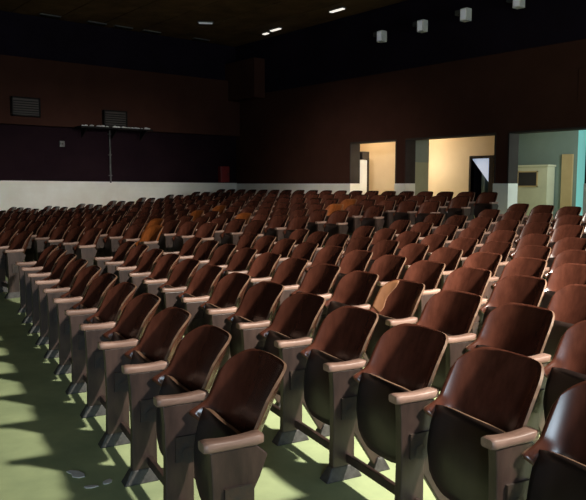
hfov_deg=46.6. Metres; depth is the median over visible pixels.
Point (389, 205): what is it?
seat
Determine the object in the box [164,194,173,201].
seat
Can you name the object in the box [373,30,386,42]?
wall lamp
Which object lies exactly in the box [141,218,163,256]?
seat
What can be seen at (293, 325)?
seat
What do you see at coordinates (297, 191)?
seat
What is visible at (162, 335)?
seat
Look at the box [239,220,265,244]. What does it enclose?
seat
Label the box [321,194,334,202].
seat
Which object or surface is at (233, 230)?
seat
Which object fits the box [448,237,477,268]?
seat
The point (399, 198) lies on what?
seat
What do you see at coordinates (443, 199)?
seat
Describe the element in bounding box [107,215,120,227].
seat
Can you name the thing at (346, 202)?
seat
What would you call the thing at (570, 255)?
seat
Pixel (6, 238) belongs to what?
seat
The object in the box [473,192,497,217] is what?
seat
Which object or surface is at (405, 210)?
seat
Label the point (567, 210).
seat
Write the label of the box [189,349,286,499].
seat
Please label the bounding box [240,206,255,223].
seat
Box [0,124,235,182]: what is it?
wall
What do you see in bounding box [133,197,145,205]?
seat
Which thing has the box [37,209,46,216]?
seat
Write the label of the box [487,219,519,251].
seat
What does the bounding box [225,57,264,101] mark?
trim
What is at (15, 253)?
seat
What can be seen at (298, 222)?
seat
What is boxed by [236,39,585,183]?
wall
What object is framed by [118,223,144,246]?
seat
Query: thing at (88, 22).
ceiling light
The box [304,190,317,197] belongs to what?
seat
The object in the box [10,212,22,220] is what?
seat
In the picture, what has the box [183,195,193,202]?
seat
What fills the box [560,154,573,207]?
door
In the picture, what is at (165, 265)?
seat
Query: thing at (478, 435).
seat
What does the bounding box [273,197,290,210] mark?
seat
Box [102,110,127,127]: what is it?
air vent
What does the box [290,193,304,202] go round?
seat
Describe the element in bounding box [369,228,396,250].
seat
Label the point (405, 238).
seat
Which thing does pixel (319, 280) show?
seat
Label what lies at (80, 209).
seat
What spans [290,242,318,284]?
seat
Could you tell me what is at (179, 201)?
seat
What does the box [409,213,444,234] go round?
seat
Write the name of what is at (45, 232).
seat
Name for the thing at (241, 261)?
seat
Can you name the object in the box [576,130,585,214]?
wall
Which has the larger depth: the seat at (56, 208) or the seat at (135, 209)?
the seat at (56, 208)
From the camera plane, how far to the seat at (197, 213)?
14.15 m
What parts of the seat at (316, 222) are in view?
seat, backrest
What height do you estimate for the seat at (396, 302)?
0.785 m
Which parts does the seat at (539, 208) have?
backrest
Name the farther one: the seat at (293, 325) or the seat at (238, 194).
the seat at (238, 194)
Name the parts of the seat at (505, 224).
backrest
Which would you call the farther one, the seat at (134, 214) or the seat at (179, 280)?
the seat at (134, 214)
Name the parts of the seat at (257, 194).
backrest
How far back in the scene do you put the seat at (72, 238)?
9.66 m
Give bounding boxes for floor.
[0,216,553,499]
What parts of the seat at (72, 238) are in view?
armrest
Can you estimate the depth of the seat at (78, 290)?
5.29 m
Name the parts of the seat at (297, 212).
backrest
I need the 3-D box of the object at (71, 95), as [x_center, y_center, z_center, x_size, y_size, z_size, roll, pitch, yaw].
[-9.310,-4.072,16.562,19.170,1.760,0.520,-5,7,-39]
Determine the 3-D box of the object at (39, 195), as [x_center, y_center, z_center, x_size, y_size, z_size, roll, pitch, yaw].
[-9.275,-0.890,16.829,19.170,1.855,0.030,-5,7,-39]
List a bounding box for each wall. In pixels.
[0,11,234,79]
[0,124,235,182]
[235,0,585,92]
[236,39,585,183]
[360,130,578,217]
[473,158,488,180]
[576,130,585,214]
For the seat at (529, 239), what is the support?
on the floor
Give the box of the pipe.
[108,130,111,182]
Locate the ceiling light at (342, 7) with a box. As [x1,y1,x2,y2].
[328,6,345,12]
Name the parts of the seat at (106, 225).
backrest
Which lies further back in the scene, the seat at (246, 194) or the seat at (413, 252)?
the seat at (246, 194)
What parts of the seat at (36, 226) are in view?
backrest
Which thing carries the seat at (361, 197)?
on the floor
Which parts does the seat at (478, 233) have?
backrest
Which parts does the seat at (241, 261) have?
armrest, backrest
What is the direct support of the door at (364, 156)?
in the wall at (299, 135)
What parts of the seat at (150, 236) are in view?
armrest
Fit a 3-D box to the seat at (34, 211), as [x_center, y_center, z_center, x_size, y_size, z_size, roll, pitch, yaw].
[-6.271,-0.585,16.205,0.430,0.790,0.567,-5,7,-39]
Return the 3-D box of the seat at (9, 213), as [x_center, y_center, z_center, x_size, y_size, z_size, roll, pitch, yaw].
[-6.279,-0.444,14.778,0.430,0.790,0.567,-5,7,-39]
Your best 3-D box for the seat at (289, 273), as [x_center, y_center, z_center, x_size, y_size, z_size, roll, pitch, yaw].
[-0.086,0.481,6.182,0.426,0.785,0.562,-3,6,-27]
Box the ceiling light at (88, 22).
[86,21,106,25]
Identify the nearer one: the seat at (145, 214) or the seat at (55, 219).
the seat at (55, 219)
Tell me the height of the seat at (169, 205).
0.790 m
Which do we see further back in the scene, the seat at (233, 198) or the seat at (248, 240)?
the seat at (233, 198)
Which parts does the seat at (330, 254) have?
backrest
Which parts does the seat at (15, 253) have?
seat, armrest, backrest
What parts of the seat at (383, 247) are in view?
seat, backrest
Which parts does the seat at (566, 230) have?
seat, backrest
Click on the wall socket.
(61, 143)
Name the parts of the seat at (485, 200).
seat, backrest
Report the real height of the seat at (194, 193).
0.790 m
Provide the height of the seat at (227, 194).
0.790 m
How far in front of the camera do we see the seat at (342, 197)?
16.04 m
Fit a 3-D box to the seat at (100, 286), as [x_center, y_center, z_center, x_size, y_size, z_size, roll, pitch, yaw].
[-1.526,0.590,5.078,0.426,0.785,0.562,-3,6,-28]
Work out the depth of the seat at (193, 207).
15.99 m
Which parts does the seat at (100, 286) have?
armrest, seat, backrest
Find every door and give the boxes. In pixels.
[360,151,368,193]
[473,158,481,201]
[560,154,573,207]
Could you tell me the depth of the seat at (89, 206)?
18.39 m
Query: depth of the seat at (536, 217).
10.62 m
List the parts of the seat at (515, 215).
backrest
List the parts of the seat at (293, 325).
foot rail, seat, backrest, armrest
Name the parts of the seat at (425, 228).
backrest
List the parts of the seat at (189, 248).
armrest, armrest, backrest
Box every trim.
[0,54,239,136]
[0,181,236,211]
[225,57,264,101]
[236,183,585,215]
[349,126,585,183]
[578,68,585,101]
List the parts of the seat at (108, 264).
armrest, armrest, backrest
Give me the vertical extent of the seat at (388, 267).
0.785 m
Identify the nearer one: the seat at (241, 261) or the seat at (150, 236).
the seat at (241, 261)
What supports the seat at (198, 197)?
on the floor
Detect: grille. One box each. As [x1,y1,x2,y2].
[13,100,38,114]
[105,113,125,126]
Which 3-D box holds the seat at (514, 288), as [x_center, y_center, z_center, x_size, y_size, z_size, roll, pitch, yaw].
[1.601,0.598,4.972,0.426,0.785,0.562,-3,6,-27]
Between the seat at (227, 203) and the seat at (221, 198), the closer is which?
the seat at (227, 203)
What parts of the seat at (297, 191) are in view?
backrest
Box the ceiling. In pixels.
[0,0,406,46]
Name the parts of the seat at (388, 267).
seat, armrest, backrest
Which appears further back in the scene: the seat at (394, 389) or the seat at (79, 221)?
the seat at (79, 221)
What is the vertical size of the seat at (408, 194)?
0.790 m
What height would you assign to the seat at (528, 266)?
0.785 m
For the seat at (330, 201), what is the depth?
15.05 m
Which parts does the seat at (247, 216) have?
backrest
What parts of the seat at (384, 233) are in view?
backrest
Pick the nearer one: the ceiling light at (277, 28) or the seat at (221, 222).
the seat at (221, 222)
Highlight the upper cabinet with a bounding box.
[218,166,228,181]
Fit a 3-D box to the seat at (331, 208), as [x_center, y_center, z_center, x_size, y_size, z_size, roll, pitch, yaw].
[0.771,-0.514,13.459,0.430,0.790,0.567,-5,7,-39]
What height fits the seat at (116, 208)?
0.790 m
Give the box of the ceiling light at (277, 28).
[269,27,282,31]
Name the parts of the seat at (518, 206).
backrest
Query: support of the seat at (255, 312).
on the floor
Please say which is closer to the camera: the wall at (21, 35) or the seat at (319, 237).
the seat at (319, 237)
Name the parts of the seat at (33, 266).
armrest, armrest, backrest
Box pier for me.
[415,140,428,195]
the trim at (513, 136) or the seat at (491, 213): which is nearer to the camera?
the seat at (491, 213)
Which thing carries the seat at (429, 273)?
on the floor
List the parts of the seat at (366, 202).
backrest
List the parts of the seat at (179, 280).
seat, armrest, backrest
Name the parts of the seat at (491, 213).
backrest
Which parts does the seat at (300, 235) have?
backrest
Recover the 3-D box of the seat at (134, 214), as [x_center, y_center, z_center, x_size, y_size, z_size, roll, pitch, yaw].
[-3.459,-0.403,14.257,0.430,0.790,0.567,-5,7,-39]
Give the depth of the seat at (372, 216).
12.65 m
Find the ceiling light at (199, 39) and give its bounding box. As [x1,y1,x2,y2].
[192,37,209,41]
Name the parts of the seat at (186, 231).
seat, backrest, armrest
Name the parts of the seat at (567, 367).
seat, backrest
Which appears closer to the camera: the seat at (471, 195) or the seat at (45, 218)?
the seat at (45, 218)
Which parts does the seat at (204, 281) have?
seat, armrest, backrest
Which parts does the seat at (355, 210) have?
seat, backrest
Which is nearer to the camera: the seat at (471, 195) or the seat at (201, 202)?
the seat at (471, 195)
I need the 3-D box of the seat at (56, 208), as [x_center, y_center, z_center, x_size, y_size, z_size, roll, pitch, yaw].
[-6.264,-0.732,17.631,0.430,0.790,0.567,-5,7,-39]
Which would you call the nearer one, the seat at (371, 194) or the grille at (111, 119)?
the seat at (371, 194)
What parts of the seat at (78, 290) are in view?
armrest, backrest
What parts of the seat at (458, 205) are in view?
seat, backrest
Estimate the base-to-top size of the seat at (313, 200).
0.790 m
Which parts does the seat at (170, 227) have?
seat, armrest, backrest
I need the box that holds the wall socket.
[59,141,64,146]
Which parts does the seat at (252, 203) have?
backrest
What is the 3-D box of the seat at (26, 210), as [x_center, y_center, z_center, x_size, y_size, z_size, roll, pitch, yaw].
[-6.622,-0.626,16.627,0.430,0.790,0.567,-5,7,-39]
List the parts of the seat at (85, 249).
seat, armrest, backrest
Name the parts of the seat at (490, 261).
backrest, armrest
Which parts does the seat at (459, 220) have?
backrest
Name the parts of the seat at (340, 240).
backrest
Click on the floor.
(44, 435)
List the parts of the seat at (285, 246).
backrest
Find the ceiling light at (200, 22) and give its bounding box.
[198,21,213,23]
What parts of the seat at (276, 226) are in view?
seat, backrest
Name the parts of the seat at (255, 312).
seat, armrest, backrest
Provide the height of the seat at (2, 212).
0.790 m
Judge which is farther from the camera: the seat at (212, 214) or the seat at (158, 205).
the seat at (158, 205)
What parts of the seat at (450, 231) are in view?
backrest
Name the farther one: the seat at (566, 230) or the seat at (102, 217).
the seat at (102, 217)
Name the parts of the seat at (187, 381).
foot rail, seat, armrest, backrest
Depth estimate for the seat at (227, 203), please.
16.52 m
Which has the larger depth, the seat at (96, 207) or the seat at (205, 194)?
the seat at (205, 194)
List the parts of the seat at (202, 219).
backrest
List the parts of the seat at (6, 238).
backrest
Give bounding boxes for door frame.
[468,155,493,191]
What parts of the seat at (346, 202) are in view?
backrest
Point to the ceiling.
(236, 23)
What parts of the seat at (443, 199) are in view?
backrest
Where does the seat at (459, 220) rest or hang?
on the floor
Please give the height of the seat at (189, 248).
0.790 m
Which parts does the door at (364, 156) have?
frame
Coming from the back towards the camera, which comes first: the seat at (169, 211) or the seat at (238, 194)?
the seat at (238, 194)
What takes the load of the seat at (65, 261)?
on the floor
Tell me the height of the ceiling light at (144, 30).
0.055 m
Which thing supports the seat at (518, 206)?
on the floor
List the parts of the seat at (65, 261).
armrest, backrest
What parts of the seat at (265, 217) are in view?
backrest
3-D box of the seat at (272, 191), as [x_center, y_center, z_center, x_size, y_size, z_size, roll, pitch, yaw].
[-0.608,-1.325,19.406,0.430,0.790,0.567,-5,7,-39]
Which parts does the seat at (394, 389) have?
foot rail, seat, backrest, armrest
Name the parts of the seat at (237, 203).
backrest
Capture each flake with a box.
[66,470,84,477]
[84,485,98,487]
[103,479,111,483]
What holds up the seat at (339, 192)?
on the floor
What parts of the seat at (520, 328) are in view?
backrest, armrest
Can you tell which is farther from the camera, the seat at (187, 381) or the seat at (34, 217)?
the seat at (34, 217)
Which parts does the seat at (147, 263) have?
armrest, backrest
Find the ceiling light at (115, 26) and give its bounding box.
[113,25,132,29]
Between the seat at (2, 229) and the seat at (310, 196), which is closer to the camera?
the seat at (2, 229)
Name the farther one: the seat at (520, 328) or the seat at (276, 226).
the seat at (276, 226)
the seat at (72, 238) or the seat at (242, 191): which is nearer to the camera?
the seat at (72, 238)
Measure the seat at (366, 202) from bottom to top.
0.790 m
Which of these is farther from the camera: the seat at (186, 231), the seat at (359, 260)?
the seat at (186, 231)
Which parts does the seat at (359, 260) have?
seat, backrest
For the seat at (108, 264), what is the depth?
8.19 m
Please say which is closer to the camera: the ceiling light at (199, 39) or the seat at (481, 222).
the seat at (481, 222)
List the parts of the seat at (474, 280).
backrest, armrest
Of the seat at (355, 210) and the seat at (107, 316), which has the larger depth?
the seat at (355, 210)
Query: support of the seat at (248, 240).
on the floor
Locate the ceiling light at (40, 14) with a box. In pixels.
[39,13,60,18]
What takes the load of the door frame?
in the wall at (448, 158)
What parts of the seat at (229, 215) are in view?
backrest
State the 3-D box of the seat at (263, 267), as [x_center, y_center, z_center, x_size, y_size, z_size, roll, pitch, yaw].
[-0.341,0.433,6.667,0.426,0.785,0.562,-3,6,-28]
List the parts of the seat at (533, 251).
backrest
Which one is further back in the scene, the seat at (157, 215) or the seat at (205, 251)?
the seat at (157, 215)
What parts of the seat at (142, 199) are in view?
backrest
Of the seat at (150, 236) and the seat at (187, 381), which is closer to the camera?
the seat at (187, 381)
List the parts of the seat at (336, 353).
foot rail, seat, backrest, armrest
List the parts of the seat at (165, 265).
armrest, backrest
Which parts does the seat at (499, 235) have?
backrest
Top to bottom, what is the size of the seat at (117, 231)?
0.790 m
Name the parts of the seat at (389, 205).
seat, backrest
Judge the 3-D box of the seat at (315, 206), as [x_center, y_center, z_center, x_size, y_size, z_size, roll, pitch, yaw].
[0.421,-0.555,13.881,0.430,0.790,0.567,-5,7,-39]
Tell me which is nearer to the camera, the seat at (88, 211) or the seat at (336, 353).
the seat at (336, 353)
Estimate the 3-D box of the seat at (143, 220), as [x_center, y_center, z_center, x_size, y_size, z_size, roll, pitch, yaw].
[-2.765,-0.174,11.987,0.430,0.790,0.567,-5,7,-39]
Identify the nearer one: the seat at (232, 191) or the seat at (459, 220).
the seat at (459, 220)
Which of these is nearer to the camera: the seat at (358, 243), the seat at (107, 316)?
the seat at (107, 316)
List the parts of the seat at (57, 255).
armrest, backrest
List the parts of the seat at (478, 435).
seat, backrest, armrest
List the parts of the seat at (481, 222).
backrest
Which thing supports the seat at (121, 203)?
on the floor
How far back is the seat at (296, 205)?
14.48 m
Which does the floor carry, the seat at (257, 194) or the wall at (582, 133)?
the seat at (257, 194)
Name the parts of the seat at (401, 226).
backrest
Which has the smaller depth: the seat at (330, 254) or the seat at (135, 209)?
the seat at (330, 254)
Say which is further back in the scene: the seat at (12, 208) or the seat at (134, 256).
the seat at (12, 208)
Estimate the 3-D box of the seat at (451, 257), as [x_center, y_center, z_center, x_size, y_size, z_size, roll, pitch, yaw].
[1.546,0.382,7.156,0.426,0.785,0.562,-3,6,-28]
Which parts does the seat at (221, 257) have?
backrest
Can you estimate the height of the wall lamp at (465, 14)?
0.280 m
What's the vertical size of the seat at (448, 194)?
0.790 m
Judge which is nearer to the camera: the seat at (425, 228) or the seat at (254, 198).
the seat at (425, 228)
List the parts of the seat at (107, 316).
seat, armrest, backrest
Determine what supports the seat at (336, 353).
on the floor
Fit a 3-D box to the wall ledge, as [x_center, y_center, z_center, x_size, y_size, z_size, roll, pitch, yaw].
[-5.099,-3.373,19.498,2.200,0.360,0.450,-5,7,-39]
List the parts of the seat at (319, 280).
backrest, armrest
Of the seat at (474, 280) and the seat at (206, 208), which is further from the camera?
the seat at (206, 208)
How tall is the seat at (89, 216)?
0.790 m
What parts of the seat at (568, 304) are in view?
seat, backrest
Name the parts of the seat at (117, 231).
seat, armrest, backrest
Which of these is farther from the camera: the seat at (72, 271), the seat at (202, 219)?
the seat at (202, 219)
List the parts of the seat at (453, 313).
seat, backrest, armrest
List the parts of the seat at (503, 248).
backrest, armrest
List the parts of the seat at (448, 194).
backrest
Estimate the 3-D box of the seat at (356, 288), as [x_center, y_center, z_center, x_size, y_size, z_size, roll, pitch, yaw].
[0.424,0.576,5.212,0.426,0.785,0.562,-3,6,-28]
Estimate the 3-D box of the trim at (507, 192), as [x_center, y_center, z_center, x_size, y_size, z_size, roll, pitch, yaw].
[5.811,-0.517,13.908,0.375,1.680,24.400,-5,7,-39]
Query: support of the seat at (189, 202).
on the floor
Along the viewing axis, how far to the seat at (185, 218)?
12.74 m
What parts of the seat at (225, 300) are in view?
seat, armrest, backrest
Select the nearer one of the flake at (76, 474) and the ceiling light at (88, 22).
the flake at (76, 474)
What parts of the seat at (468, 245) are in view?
backrest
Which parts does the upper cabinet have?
door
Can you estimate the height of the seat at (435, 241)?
0.785 m
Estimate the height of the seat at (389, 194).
0.790 m
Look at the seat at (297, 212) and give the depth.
13.05 m
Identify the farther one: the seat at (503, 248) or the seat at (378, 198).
the seat at (378, 198)
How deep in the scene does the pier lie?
17.47 m
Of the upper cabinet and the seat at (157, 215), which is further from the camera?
the upper cabinet
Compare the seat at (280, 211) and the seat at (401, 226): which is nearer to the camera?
the seat at (401, 226)
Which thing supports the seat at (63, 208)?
on the floor
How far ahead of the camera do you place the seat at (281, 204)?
14.89 m
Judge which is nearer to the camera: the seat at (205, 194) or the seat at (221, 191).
the seat at (205, 194)
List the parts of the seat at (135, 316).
foot rail, seat, armrest, backrest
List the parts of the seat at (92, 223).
backrest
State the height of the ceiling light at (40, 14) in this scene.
0.055 m
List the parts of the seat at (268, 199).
backrest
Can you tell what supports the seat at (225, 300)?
on the floor
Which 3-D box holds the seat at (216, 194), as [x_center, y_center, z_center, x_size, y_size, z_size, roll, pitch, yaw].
[-2.369,-1.315,20.095,0.430,0.790,0.567,-5,7,-39]
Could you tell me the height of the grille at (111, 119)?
0.347 m
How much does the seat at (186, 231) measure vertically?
0.790 m
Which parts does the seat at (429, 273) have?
seat, backrest, armrest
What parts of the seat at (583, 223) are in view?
backrest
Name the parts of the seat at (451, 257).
backrest, armrest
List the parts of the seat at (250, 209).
backrest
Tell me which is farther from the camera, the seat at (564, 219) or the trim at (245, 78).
the trim at (245, 78)
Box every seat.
[0,210,5,219]
[0,217,10,226]
[0,227,7,282]
[0,228,18,292]
[2,211,13,217]
[2,231,32,298]
[4,218,20,231]
[7,207,16,211]
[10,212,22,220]
[14,207,23,212]
[16,220,31,259]
[16,245,58,323]
[20,213,31,221]
[22,208,30,214]
[25,221,43,261]
[27,249,66,333]
[28,214,40,223]
[29,209,38,216]
[32,222,56,260]
[34,254,76,344]
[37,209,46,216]
[38,215,50,226]
[43,259,87,358]
[44,224,70,249]
[45,210,55,218]
[47,216,61,227]
[51,206,59,212]
[53,265,101,374]
[54,211,65,220]
[57,207,67,214]
[57,217,73,226]
[58,226,85,254]
[61,211,74,219]
[65,207,76,213]
[65,273,116,394]
[69,218,85,230]
[72,212,85,221]
[73,228,102,267]
[74,208,85,215]
[76,204,84,209]
[79,282,136,418]
[83,219,98,261]
[84,204,93,210]
[84,209,94,216]
[84,213,96,222]
[92,204,101,211]
[93,220,112,265]
[94,209,104,217]
[94,241,135,285]
[95,214,107,224]
[98,293,160,447]
[101,205,111,212]
[103,222,128,256]
[104,210,114,218]
[107,200,116,207]
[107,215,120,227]
[110,206,120,214]
[115,201,125,208]
[115,211,126,220]
[115,244,148,282]
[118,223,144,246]
[119,216,133,231]
[120,206,130,215]
[121,307,190,486]
[124,201,134,209]
[125,212,138,222]
[128,248,162,298]
[129,202,143,211]
[129,207,141,216]
[132,217,148,230]
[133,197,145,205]
[135,225,163,251]
[136,212,150,224]
[139,202,153,213]
[139,207,152,214]
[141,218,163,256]
[143,198,154,205]
[143,253,182,338]
[145,213,163,227]
[148,208,164,220]
[148,325,230,499]
[151,203,164,212]
[153,198,164,205]
[157,220,180,255]
[159,259,199,310]
[162,214,178,225]
[162,237,202,263]
[163,198,174,207]
[163,203,175,212]
[163,209,176,218]
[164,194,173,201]
[172,221,198,251]
[174,195,183,201]
[174,199,184,208]
[175,203,187,213]
[176,215,193,232]
[177,209,189,219]
[178,265,222,335]
[182,192,200,198]
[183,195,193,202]
[185,199,195,208]
[187,204,199,214]
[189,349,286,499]
[190,210,203,220]
[192,240,218,271]
[193,195,203,203]
[194,216,209,234]
[194,223,217,244]
[196,199,207,209]
[199,205,212,215]
[200,272,250,387]
[201,192,209,198]
[203,244,236,281]
[204,195,214,204]
[204,211,218,222]
[207,200,219,210]
[210,217,226,248]
[211,192,219,199]
[212,205,225,217]
[214,196,225,204]
[216,189,225,195]
[218,212,234,230]
[219,200,231,211]
[220,192,230,200]
[220,219,245,244]
[222,248,256,298]
[226,189,234,195]
[226,196,237,205]
[226,206,240,218]
[227,281,283,406]
[231,192,241,200]
[232,201,245,213]
[233,233,258,254]
[234,213,251,231]
[235,189,245,196]
[237,196,249,207]
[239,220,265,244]
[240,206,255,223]
[242,193,253,202]
[243,252,280,296]
[245,201,259,216]
[246,189,255,197]
[250,197,262,209]
[251,207,272,225]
[251,214,269,236]
[253,193,265,204]
[253,235,275,260]
[255,202,274,217]
[256,189,267,198]
[259,292,329,445]
[262,193,277,204]
[262,197,276,210]
[264,190,279,200]
[264,215,288,247]
[268,208,289,223]
[270,202,290,215]
[270,257,307,320]
[271,238,295,277]
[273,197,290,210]
[274,229,308,256]
[275,193,290,204]
[276,190,291,199]
[283,216,309,241]
[286,209,307,226]
[288,203,306,215]
[289,198,305,210]
[290,190,304,200]
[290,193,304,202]
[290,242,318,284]
[291,263,340,338]
[295,306,389,483]
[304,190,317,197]
[305,194,319,202]
[306,198,321,208]
[306,203,324,215]
[306,209,327,245]
[306,231,327,262]
[306,245,343,294]
[319,190,331,197]
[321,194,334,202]
[323,198,338,209]
[323,210,348,247]
[324,234,349,265]
[324,270,378,360]
[325,204,343,220]
[332,250,372,292]
[334,190,346,197]
[337,194,351,203]
[340,199,356,236]
[340,237,372,259]
[344,226,373,250]
[345,204,363,235]
[346,323,448,499]
[349,190,362,198]
[353,194,368,203]
[359,199,375,237]
[360,205,384,236]
[364,191,378,198]
[366,240,398,271]
[366,279,424,358]
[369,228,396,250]
[369,254,405,305]
[371,195,386,204]
[373,220,410,239]
[378,200,395,227]
[381,191,395,199]
[388,195,407,230]
[393,200,417,230]
[395,231,420,254]
[398,191,413,199]
[398,243,428,278]
[403,260,445,320]
[408,195,425,211]
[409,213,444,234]
[410,222,432,243]
[415,201,440,223]
[415,347,543,499]
[416,289,481,390]
[417,191,432,200]
[420,234,447,259]
[428,196,447,224]
[428,247,462,289]
[433,224,457,246]
[436,191,453,205]
[441,267,491,341]
[444,215,467,239]
[445,196,470,228]
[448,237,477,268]
[457,192,474,220]
[458,227,485,252]
[462,252,501,299]
[465,209,499,234]
[466,302,554,442]
[467,217,492,243]
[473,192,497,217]
[479,241,512,277]
[479,274,546,324]
[485,230,516,260]
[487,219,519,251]
[492,257,546,306]
[497,203,528,226]
[500,211,525,237]
[510,233,550,257]
[512,245,550,279]
[514,222,550,245]
[520,213,552,234]
[521,381,585,499]
[525,205,553,229]
[541,263,585,308]
[543,284,585,363]
[543,320,585,421]
[544,249,585,281]
[546,237,585,267]
[548,215,582,235]
[548,224,583,249]
[550,206,581,227]
[581,212,585,226]
[581,225,585,238]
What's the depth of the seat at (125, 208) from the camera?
16.68 m
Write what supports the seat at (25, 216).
on the floor
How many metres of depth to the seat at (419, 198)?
14.27 m
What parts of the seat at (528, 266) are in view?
backrest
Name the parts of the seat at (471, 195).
backrest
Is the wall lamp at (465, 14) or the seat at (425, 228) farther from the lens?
the wall lamp at (465, 14)
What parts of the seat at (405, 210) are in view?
seat, backrest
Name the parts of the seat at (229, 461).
seat, armrest, backrest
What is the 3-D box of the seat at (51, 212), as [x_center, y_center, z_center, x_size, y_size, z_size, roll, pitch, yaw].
[-5.570,-0.503,15.361,0.430,0.790,0.567,-5,7,-39]
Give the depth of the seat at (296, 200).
15.91 m
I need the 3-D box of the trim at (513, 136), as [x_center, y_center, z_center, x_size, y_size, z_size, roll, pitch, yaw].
[3.829,-2.146,16.163,0.365,1.125,6.710,-5,7,-39]
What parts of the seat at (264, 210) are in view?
backrest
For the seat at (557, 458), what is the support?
on the floor
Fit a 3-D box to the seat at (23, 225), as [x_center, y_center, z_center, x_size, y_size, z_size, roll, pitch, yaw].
[-4.534,-0.098,11.242,0.430,0.790,0.567,-5,7,-39]
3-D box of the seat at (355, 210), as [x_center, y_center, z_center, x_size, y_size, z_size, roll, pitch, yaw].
[1.122,-0.473,13.037,0.430,0.790,0.567,-5,7,-39]
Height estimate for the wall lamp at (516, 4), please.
0.280 m
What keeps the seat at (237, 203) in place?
on the floor
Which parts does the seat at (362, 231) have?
backrest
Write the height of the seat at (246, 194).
0.790 m
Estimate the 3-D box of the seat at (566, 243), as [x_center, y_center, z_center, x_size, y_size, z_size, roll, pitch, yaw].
[3.156,0.261,7.844,0.426,0.785,0.562,-3,6,-28]
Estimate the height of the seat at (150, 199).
0.790 m
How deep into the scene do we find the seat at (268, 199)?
16.71 m
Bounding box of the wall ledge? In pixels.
[75,125,152,139]
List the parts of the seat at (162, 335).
foot rail, seat, armrest, backrest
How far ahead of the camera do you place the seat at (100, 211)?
15.70 m
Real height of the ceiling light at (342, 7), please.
0.055 m
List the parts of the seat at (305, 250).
backrest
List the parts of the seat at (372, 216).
seat, backrest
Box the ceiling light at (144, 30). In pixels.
[142,29,160,33]
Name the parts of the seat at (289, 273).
backrest, armrest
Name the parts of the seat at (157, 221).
backrest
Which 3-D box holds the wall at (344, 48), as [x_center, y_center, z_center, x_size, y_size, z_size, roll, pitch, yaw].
[5.805,-4.986,13.467,0.390,1.640,24.400,-5,7,-39]
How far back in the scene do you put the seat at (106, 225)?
10.76 m
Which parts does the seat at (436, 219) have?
backrest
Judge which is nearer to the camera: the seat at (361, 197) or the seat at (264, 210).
the seat at (264, 210)
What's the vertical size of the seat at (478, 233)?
0.785 m
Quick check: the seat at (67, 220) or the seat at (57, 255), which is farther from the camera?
the seat at (67, 220)
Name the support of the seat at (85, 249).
on the floor
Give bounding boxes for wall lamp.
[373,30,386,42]
[413,19,427,32]
[455,7,471,21]
[506,0,524,8]
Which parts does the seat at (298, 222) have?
seat, backrest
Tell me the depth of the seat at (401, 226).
10.86 m
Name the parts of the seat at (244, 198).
backrest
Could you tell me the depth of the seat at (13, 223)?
11.85 m
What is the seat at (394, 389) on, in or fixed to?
on the floor
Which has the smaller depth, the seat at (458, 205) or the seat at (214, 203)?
the seat at (458, 205)
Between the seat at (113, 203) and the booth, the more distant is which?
the seat at (113, 203)
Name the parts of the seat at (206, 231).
backrest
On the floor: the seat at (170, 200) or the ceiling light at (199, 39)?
the seat at (170, 200)
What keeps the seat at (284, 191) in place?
on the floor
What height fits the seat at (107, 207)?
0.790 m
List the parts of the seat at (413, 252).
seat, backrest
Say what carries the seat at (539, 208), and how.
on the floor
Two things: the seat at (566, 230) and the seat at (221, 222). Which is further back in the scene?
the seat at (221, 222)
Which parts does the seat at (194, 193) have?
backrest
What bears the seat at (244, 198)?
on the floor
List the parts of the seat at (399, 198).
backrest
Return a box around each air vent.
[10,96,40,116]
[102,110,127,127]
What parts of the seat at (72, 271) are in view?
armrest, backrest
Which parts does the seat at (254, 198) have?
backrest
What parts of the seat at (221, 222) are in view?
backrest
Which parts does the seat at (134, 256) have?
armrest, backrest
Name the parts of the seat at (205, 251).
armrest, backrest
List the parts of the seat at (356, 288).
seat, backrest, armrest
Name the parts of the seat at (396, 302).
seat, backrest, armrest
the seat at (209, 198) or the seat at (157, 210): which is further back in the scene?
the seat at (209, 198)
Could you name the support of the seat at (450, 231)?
on the floor
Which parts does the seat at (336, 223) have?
seat, backrest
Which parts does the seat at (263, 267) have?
seat, armrest, backrest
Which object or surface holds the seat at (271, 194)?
on the floor
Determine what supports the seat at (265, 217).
on the floor
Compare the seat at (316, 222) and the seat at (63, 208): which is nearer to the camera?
the seat at (316, 222)
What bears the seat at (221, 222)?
on the floor
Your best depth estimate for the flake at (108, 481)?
3.37 m
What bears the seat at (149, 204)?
on the floor
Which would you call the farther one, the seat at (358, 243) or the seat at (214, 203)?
the seat at (214, 203)
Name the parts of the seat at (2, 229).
backrest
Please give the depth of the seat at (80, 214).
14.28 m
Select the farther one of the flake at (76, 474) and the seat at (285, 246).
the seat at (285, 246)
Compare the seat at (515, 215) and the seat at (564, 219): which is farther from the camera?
the seat at (515, 215)
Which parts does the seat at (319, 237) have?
backrest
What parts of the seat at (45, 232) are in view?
seat, armrest, backrest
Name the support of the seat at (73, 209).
on the floor
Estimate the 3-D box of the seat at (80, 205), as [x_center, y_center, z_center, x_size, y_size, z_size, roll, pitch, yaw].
[-5.925,-0.874,18.657,0.430,0.790,0.630,-5,7,-39]
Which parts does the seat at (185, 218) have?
backrest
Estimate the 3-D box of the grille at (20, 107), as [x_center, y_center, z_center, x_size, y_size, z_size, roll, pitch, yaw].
[-7.052,-3.770,17.970,0.650,0.347,0.015,-5,7,-39]
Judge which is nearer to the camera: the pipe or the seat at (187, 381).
the seat at (187, 381)
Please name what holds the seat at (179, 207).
on the floor
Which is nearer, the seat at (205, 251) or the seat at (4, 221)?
the seat at (205, 251)
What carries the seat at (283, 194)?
on the floor
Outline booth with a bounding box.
[517,164,555,215]
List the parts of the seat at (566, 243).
seat, backrest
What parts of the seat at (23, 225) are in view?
backrest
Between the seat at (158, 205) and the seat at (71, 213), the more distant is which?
the seat at (158, 205)
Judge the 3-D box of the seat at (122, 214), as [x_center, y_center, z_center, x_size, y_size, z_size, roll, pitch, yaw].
[-3.809,-0.444,14.679,0.430,0.790,0.567,-5,7,-39]

